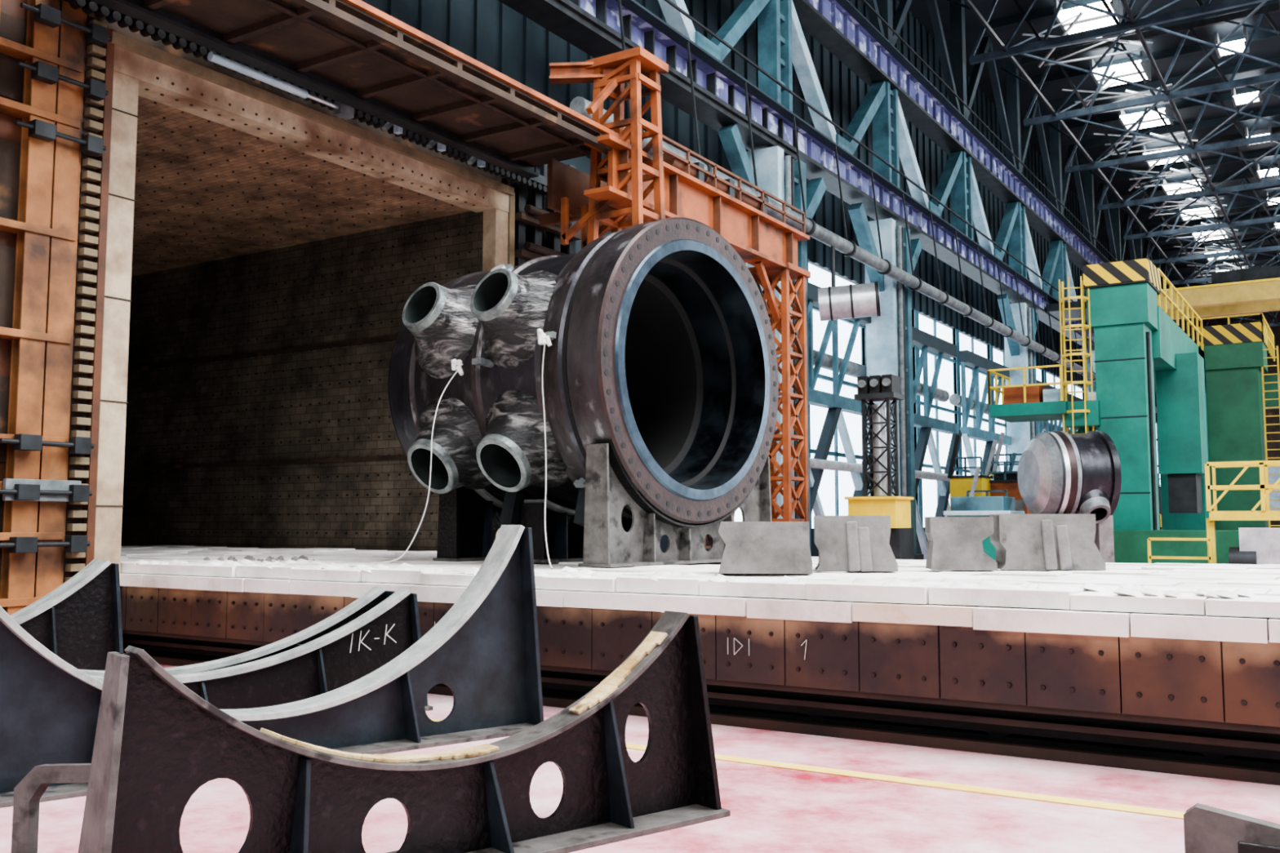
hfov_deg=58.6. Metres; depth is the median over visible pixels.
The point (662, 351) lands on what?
shell
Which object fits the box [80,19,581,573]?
furnace
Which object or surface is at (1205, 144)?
roof trusses
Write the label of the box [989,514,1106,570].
support block
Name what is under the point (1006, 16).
roof truss
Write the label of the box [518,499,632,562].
saddle
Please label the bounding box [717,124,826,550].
column
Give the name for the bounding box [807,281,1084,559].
frame
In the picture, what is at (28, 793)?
handle
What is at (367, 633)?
cradle
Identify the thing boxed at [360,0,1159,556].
wall
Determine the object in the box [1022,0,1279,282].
skylights
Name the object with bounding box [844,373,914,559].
lattice tower
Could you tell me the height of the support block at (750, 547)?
0.500 m
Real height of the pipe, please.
3.553 m
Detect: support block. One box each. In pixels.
[718,521,812,573]
[813,515,897,572]
[924,516,997,570]
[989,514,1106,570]
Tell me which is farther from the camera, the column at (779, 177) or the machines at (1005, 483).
the machines at (1005, 483)
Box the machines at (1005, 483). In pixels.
[947,432,1162,529]
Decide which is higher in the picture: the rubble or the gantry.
the gantry
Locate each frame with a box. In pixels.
[0,0,111,615]
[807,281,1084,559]
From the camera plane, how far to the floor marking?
7.36 m
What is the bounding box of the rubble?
[204,555,315,562]
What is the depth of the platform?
23.75 m
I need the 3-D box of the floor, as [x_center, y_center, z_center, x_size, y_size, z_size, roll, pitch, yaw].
[21.575,6.929,61.211,90.000,0.100,143.000,-3,-6,32]
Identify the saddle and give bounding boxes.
[432,486,504,561]
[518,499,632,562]
[577,442,772,567]
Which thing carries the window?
in the wall at (491, 33)
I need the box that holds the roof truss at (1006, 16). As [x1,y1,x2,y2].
[897,0,1279,288]
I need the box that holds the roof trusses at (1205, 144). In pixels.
[946,0,1279,327]
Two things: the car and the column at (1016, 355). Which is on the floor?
the column at (1016, 355)
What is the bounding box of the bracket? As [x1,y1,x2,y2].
[1183,803,1279,852]
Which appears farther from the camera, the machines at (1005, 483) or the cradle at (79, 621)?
the machines at (1005, 483)
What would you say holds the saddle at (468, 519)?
on the car
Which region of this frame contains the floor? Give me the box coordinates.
[0,647,1279,852]
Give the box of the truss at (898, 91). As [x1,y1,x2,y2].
[497,0,1182,391]
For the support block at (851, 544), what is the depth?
11.50 m
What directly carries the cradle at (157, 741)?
on the floor
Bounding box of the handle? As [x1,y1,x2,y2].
[11,763,91,852]
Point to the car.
(1175, 656)
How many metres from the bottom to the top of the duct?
2.182 m
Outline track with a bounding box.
[123,648,1279,785]
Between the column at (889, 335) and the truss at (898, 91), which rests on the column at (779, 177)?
the truss at (898, 91)
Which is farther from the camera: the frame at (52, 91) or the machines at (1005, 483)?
the machines at (1005, 483)
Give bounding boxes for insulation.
[450,328,551,375]
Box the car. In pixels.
[119,545,1279,759]
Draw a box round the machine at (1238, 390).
[1198,312,1279,529]
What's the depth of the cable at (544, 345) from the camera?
12.71 m
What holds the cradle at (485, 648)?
on the floor
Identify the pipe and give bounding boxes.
[568,0,1156,413]
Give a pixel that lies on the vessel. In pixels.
(1059, 472)
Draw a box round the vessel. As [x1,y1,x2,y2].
[1017,431,1121,562]
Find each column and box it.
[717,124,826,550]
[848,202,924,559]
[997,293,1039,471]
[1080,345,1097,431]
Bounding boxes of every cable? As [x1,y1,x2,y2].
[368,370,457,564]
[542,345,552,569]
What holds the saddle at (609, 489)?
on the car
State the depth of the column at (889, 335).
39.38 m
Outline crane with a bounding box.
[1046,265,1279,321]
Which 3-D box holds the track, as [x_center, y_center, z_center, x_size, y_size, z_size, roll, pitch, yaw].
[-6.250,3.175,17.865,46.000,0.080,6.470,-3,-6,32]
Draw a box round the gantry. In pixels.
[89,0,810,550]
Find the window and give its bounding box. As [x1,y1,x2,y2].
[733,262,1160,528]
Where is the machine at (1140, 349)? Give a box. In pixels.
[987,257,1239,563]
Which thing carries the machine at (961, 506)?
on the floor
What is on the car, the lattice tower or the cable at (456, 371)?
the cable at (456, 371)
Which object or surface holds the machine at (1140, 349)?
on the floor
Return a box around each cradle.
[0,524,543,808]
[9,559,123,670]
[78,610,730,852]
[79,586,432,711]
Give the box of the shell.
[388,217,778,526]
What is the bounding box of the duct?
[817,245,880,321]
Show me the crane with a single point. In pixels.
(1254, 290)
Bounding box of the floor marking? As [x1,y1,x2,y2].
[430,718,1185,818]
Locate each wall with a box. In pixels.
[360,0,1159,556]
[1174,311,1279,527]
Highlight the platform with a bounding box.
[1146,460,1279,564]
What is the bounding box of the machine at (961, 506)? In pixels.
[943,496,1024,560]
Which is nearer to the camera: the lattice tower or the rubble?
the rubble
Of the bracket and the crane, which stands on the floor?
the bracket
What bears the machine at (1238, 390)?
on the floor
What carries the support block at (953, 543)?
on the car
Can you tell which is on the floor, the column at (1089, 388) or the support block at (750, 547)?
the column at (1089, 388)

